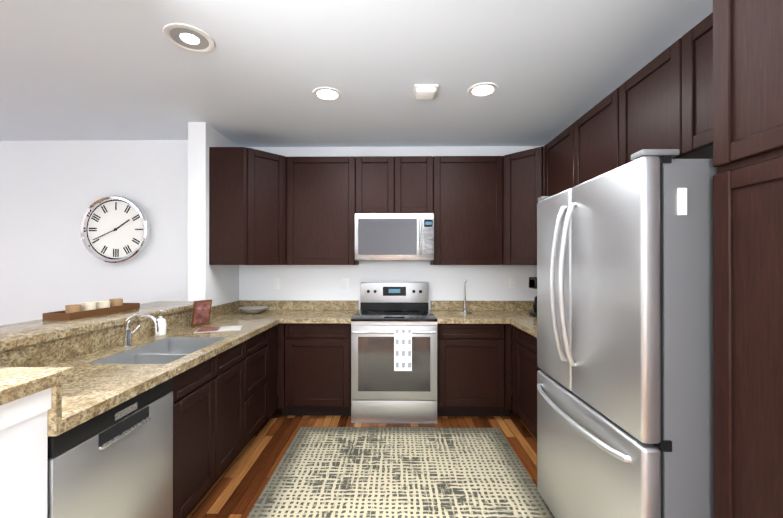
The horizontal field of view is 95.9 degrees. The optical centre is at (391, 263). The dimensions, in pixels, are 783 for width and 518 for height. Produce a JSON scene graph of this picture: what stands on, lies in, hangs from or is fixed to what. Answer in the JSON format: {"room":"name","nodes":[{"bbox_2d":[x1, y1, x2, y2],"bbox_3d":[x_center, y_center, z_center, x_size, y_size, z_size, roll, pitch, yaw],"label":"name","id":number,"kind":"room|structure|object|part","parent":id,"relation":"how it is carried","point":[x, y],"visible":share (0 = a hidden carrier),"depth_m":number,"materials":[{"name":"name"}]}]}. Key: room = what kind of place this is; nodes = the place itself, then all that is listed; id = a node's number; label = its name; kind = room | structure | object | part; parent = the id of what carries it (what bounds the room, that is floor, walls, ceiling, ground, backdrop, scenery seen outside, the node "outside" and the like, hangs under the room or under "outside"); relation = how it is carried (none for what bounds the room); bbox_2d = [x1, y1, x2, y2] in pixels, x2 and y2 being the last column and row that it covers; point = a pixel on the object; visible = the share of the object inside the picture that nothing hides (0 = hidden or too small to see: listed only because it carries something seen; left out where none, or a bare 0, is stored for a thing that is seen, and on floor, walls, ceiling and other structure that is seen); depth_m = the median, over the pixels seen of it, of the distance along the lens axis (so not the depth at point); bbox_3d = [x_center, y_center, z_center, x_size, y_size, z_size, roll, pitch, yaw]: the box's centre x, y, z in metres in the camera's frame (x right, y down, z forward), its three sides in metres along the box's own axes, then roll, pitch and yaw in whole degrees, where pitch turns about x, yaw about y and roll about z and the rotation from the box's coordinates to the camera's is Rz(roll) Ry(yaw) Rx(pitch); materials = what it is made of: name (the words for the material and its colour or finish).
{"room":"kitchen","nodes":[
{"label":"kitchen","id":0,"kind":"room"},
{"bbox_2d":[0,387,51,517],"bbox_3d":[-1.340,0.881,0.968,0.623,1.028,0.216,0,0,1],"label":"wall","id":1,"kind":"structure","parent":0,"point":[23,451],"depth_m":0.97,"materials":[{"name":"paint"}]},
{"bbox_2d":[0,301,193,405],"bbox_3d":[-1.530,0.348,1.971,1.080,0.040,2.278,0,0,1],"label":"bar","id":2,"kind":"object","parent":1,"relation":"on","point":[16,383],"visible":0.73,"depth_m":1.67,"materials":[{"name":"beige stone"}]},
{"bbox_2d":[43,298,139,319],"bbox_3d":[-1.941,0.288,2.327,0.160,0.080,0.560,0,0,1],"label":"tray","id":3,"kind":"object","parent":2,"relation":"on","point":[81,310],"visible":1,"depth_m":2.23,"materials":[{"name":"brown wood"}]},
{"bbox_2d":[0,140,187,325],"bbox_3d":[-3.880,0.077,3.631,4.180,2.650,0.100,0,0,1],"label":"wall","id":4,"kind":"structure","parent":0,"point":[51,192],"depth_m":3.57,"materials":[{"name":"paint"}]},
{"bbox_2d":[80,195,150,262],"bbox_3d":[-2.761,-0.343,3.531,0.670,0.670,0.070,0,0,1],"label":"clock","id":5,"kind":"object","parent":4,"relation":"attached to","point":[115,229],"visible":1,"depth_m":3.54,"materials":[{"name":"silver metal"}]},
{"bbox_2d":[188,122,238,306],"bbox_3d":[-1.715,0.077,3.450,0.155,2.650,0.670,0,0,1],"label":"wall","id":6,"kind":"structure","parent":0,"point":[217,284],"depth_m":3.12,"materials":[{"name":"paint"}]},
{"bbox_2d":[0,0,712,146],"bbox_3d":[-2.179,-1.286,0.194,7.865,0.060,7.400,0,0,1],"label":"ceiling","id":7,"kind":"structure","parent":0,"point":[259,73],"depth_m":2.24,"materials":[{"name":"paint"}]},
{"bbox_2d":[163,23,214,52],"bbox_3d":[-1.120,-1.247,1.961,0.254,0.008,0.254,0,0,1],"label":"recessed light","id":8,"kind":"object","parent":7,"relation":"in","point":[187,37],"visible":1,"depth_m":1.95,"materials":[{"name":"white"}]},
{"bbox_2d":[313,87,341,101],"bbox_3d":[-0.472,-1.245,2.603,0.214,0.008,0.214,0,0,1],"label":"recessed light","id":9,"kind":"object","parent":7,"relation":"in","point":[326,93],"visible":1,"depth_m":2.59,"materials":[{"name":"white"}]},
{"bbox_2d":[413,85,438,99],"bbox_3d":[0.247,-1.228,2.544,0.170,0.042,0.170,0,0,1],"label":"smoke detector","id":10,"kind":"object","parent":7,"relation":"attached to","point":[425,92],"visible":1,"depth_m":2.50,"materials":[{"name":"white plastic"}]},
{"bbox_2d":[468,82,497,97],"bbox_3d":[0.657,-1.245,2.540,0.214,0.008,0.214,0,0,1],"label":"recessed light","id":11,"kind":"object","parent":7,"relation":"in","point":[484,89],"visible":1,"depth_m":2.53,"materials":[{"name":"white"}]},
{"bbox_2d":[186,396,536,517],"bbox_3d":[-2.179,1.423,0.187,7.865,0.060,7.400,0,0,1],"label":"floor","id":12,"kind":"structure","parent":0,"point":[236,489],"depth_m":2.66,"materials":[{"name":"brown wood"}]},
{"bbox_2d":[47,377,173,517],"bbox_3d":[-1.328,0.963,1.379,0.609,0.868,0.594,0,0,1],"label":"dishwasher","id":13,"kind":"object","parent":12,"relation":"on","point":[116,461],"visible":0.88,"depth_m":1.34,"materials":[{"name":"silver metal"}]},
{"bbox_2d":[136,341,244,517],"bbox_3d":[-1.343,0.964,2.084,0.617,0.869,0.806,0,0,1],"label":"base cabinet","id":14,"kind":"object","parent":12,"relation":"on","point":[208,419],"visible":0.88,"depth_m":1.99,"materials":[{"name":"brown wood"}]},
{"bbox_2d":[0,300,291,435],"bbox_3d":[-1.317,0.450,2.428,0.660,0.159,2.697,0,0,1],"label":"countertop","id":15,"kind":"structure","parent":14,"relation":"on","point":[88,392],"depth_m":1.72,"materials":[{"name":"stone"}]},
{"bbox_2d":[121,313,158,347],"bbox_3d":[-1.466,0.388,2.094,0.212,0.200,0.121,0,0,1],"label":"faucet","id":16,"kind":"object","parent":15,"relation":"on","point":[127,333],"visible":1,"depth_m":2.05,"materials":[{"name":"silver metal"}]},
{"bbox_2d":[87,337,227,363],"bbox_3d":[-1.289,0.559,2.038,0.418,0.137,0.658,0,0,1],"label":"sink","id":17,"kind":"object","parent":15,"relation":"in","point":[167,350],"visible":0.27,"depth_m":2.16,"materials":[{"name":"silver metal"}]},
{"bbox_2d":[155,310,167,335],"bbox_3d":[-1.579,0.404,2.422,0.080,0.168,0.068,0,0,1],"label":"soap dispenser","id":18,"kind":"object","parent":15,"relation":"on","point":[161,320],"visible":0.9,"depth_m":2.40,"materials":[{"name":"white plastic"}]},
{"bbox_2d":[190,300,211,326],"bbox_3d":[-1.511,0.387,2.787,0.154,0.201,0.148,0,0,1],"label":"frame","id":19,"kind":"object","parent":15,"relation":"on","point":[201,312],"visible":1,"depth_m":2.77,"materials":[{"name":"brown wood"}]},
{"bbox_2d":[194,325,241,332],"bbox_3d":[-1.282,0.485,2.628,0.300,0.006,0.200,0,0,-19],"label":"magazine","id":20,"kind":"object","parent":15,"relation":"on","point":[216,329],"visible":0.9,"depth_m":2.59,"materials":[{"name":"grey paper"}]},
{"bbox_2d":[238,306,267,313],"bbox_3d":[-1.371,0.464,3.510,0.280,0.054,0.280,0,0,1],"label":"serving bowl","id":21,"kind":"object","parent":15,"relation":"on","point":[252,309],"visible":1,"depth_m":3.46,"materials":[{"name":"grey ceramic"}]},
{"bbox_2d":[232,329,267,461],"bbox_3d":[-1.335,0.965,2.716,0.617,0.869,0.451,0,0,1],"label":"drawers","id":22,"kind":"object","parent":12,"relation":"on","point":[255,359],"visible":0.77,"depth_m":2.69,"materials":[{"name":"brown wood"}]},
{"bbox_2d":[257,324,277,430],"bbox_3d":[-1.321,0.966,3.058,0.597,0.869,0.226,0,0,1],"label":"cabinet filler","id":23,"kind":"object","parent":12,"relation":"on","point":[272,344],"visible":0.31,"depth_m":3.04,"materials":[{"name":"brown wood"}]},
{"bbox_2d":[278,323,350,415],"bbox_3d":[-0.690,0.967,3.466,0.652,0.869,0.598,0,0,1],"label":"base cabinet","id":24,"kind":"object","parent":12,"relation":"on","point":[317,368],"depth_m":3.18,"materials":[{"name":"brown wood"}]},
{"bbox_3d":[-0.990,0.967,3.470,0.052,0.869,0.598,0,0,1],"label":"back base cabinet filler","id":25,"kind":"part","parent":24,"relation":"part of","materials":[{"name":"brown wood"}]},
{"bbox_2d":[284,300,358,322],"bbox_3d":[-0.665,0.461,3.454,0.620,0.140,0.629,0,0,1],"label":"countertop","id":26,"kind":"structure","parent":24,"relation":"on","point":[300,311],"depth_m":3.63,"materials":[{"name":"stone"}]},
{"bbox_2d":[351,282,436,422],"bbox_3d":[0.027,0.799,3.365,0.758,1.205,0.734,0,0,1],"label":"range","id":27,"kind":"object","parent":12,"relation":"on","point":[393,352],"visible":1,"depth_m":3.07,"materials":[{"name":"silver metal"}]},
{"bbox_2d":[247,427,554,517],"bbox_3d":[0.052,1.391,1.755,1.690,0.011,2.490,0,0,1],"label":"rug","id":28,"kind":"object","parent":12,"relation":"on","point":[376,472],"visible":1,"depth_m":2.29,"materials":[{"name":"fabric"}]},
{"bbox_2d":[437,324,510,415],"bbox_3d":[0.746,0.967,3.449,0.652,0.869,0.598,0,0,1],"label":"base cabinet","id":29,"kind":"object","parent":12,"relation":"on","point":[470,369],"depth_m":3.16,"materials":[{"name":"brown wood"}]},
{"bbox_3d":[1.046,0.967,3.445,0.052,0.869,0.598,0,0,1],"label":"back base cabinet filler","id":30,"kind":"part","parent":29,"relation":"part of","materials":[{"name":"brown wood"}]},
{"bbox_2d":[512,325,538,437],"bbox_3d":[1.375,0.966,2.841,0.617,0.869,0.592,0,0,1],"label":"base cabinet","id":31,"kind":"object","parent":12,"relation":"on","point":[527,368],"depth_m":2.84,"materials":[{"name":"brown wood"}]},
{"bbox_2d":[430,301,536,337],"bbox_3d":[1.045,0.460,2.922,1.280,0.140,1.651,0,0,1],"label":"countertop","id":32,"kind":"structure","parent":31,"relation":"on","point":[516,314],"depth_m":3.49,"materials":[{"name":"stone"}]},
{"bbox_2d":[457,280,472,312],"bbox_3d":[0.739,0.326,3.555,0.150,0.329,0.150,0,0,1],"label":"paper towel holder","id":33,"kind":"object","parent":32,"relation":"on","point":[464,310],"visible":1,"depth_m":3.54,"materials":[{"name":"silver metal"}]},
{"bbox_2d":[529,277,536,316],"bbox_3d":[1.446,0.311,3.326,0.242,0.359,0.180,0,0,1],"label":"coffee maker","id":34,"kind":"object","parent":32,"relation":"on","point":[532,282],"visible":0.29,"depth_m":3.31,"materials":[{"name":"black plastic"}]},
{"bbox_3d":[1.368,0.966,3.091,0.597,0.869,0.094,0,0,1],"label":"base cabinet filler","id":35,"kind":"part","parent":31,"relation":"part of","materials":[{"name":"brown wood"}]},
{"bbox_2d":[537,149,716,517],"bbox_3d":[1.215,0.505,1.631,0.888,1.785,0.904,0,0,1],"label":"refrigerator","id":36,"kind":"object","parent":12,"relation":"on","point":[625,385],"visible":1,"depth_m":1.26,"materials":[{"name":"grey metal"}]},
{"bbox_2d":[713,0,782,517],"bbox_3d":[1.361,0.170,0.860,0.598,2.450,0.625,0,0,1],"label":"pantry cabinet","id":37,"kind":"object","parent":12,"relation":"on","point":[748,231],"visible":0.98,"depth_m":1.06,"materials":[{"name":"brown wood"}]},
{"bbox_2d":[239,146,542,395],"bbox_3d":[0.005,0.077,3.814,3.585,2.650,0.100,0,0,1],"label":"wall","id":38,"kind":"structure","parent":0,"point":[444,282],"depth_m":3.77,"materials":[{"name":"paint"}]},
{"bbox_2d":[209,147,286,264],"bbox_3d":[-1.331,-0.518,3.476,0.608,1.060,0.608,0,0,1],"label":"upper cabinet","id":39,"kind":"object","parent":38,"relation":"attached to","point":[247,206],"visible":0.98,"depth_m":3.19,"materials":[{"name":"brown wood"}]},
{"bbox_2d":[273,278,279,288],"bbox_3d":[-1.228,0.212,3.773,0.070,0.116,0.008,0,0,1],"label":"electrical outlet","id":40,"kind":"object","parent":38,"relation":"attached to","point":[276,283],"visible":1,"depth_m":3.77,"materials":[{"name":"white plastic"}]},
{"bbox_2d":[287,156,358,264],"bbox_3d":[-0.687,-0.518,3.607,0.672,1.060,0.330,0,0,1],"label":"upper cabinet","id":41,"kind":"object","parent":38,"relation":"attached to","point":[321,201],"visible":1,"depth_m":3.45,"materials":[{"name":"brown wood"}]},
{"bbox_2d":[342,278,348,288],"bbox_3d":[-0.488,0.212,3.764,0.070,0.116,0.008,0,0,1],"label":"electrical outlet","id":42,"kind":"object","parent":38,"relation":"attached to","point":[345,283],"visible":1,"depth_m":3.76,"materials":[{"name":"white plastic"}]},
{"bbox_2d":[356,156,432,212],"bbox_3d":[0.030,-0.765,3.599,0.758,0.565,0.330,0,0,1],"label":"upper cabinet","id":43,"kind":"object","parent":38,"relation":"attached to","point":[395,184],"visible":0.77,"depth_m":3.44,"materials":[{"name":"brown wood"}]},
{"bbox_2d":[355,213,433,260],"bbox_3d":[0.029,-0.254,3.541,0.758,0.452,0.440,0,0,1],"label":"microwave","id":44,"kind":"object","parent":43,"relation":"attached to","point":[394,236],"visible":1,"depth_m":3.36,"materials":[{"name":"silver plastic"}]},
{"bbox_2d":[430,156,502,264],"bbox_3d":[0.747,-0.518,3.590,0.672,1.060,0.330,0,0,1],"label":"upper cabinet","id":45,"kind":"object","parent":38,"relation":"attached to","point":[468,207],"visible":1,"depth_m":3.43,"materials":[{"name":"brown wood"}]},
{"bbox_2d":[509,277,515,287],"bbox_3d":[1.281,0.202,3.743,0.070,0.116,0.008,0,0,1],"label":"electrical outlet","id":46,"kind":"object","parent":38,"relation":"attached to","point":[512,282],"visible":1,"depth_m":3.74,"materials":[{"name":"white plastic"}]},
{"bbox_2d":[502,146,544,264],"bbox_3d":[1.387,-0.518,3.443,0.608,1.060,0.608,0,0,1],"label":"upper cabinet","id":47,"kind":"object","parent":38,"relation":"attached to","point":[523,181],"visible":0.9,"depth_m":3.29,"materials":[{"name":"brown wood"}]},
{"bbox_3d":[1.703,0.068,0.144,0.100,2.650,7.200,0,0,1],"label":"wall","id":48,"kind":"structure","parent":0,"visible":0},
{"bbox_2d":[544,88,618,195],"bbox_3d":[1.516,-0.520,2.615,0.330,1.060,1.040,0,0,1],"label":"upper cabinet","id":49,"kind":"object","parent":48,"relation":"attached to","point":[583,148],"visible":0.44,"depth_m":2.48,"materials":[{"name":"brown wood"}]},
{"bbox_2d":[619,12,712,166],"bbox_3d":[1.504,-0.778,1.633,0.330,0.550,0.915,0,0,1],"label":"upper cabinet","id":50,"kind":"object","parent":48,"relation":"attached to","point":[666,99],"visible":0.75,"depth_m":1.67,"materials":[{"name":"brown wood"}]}
]}

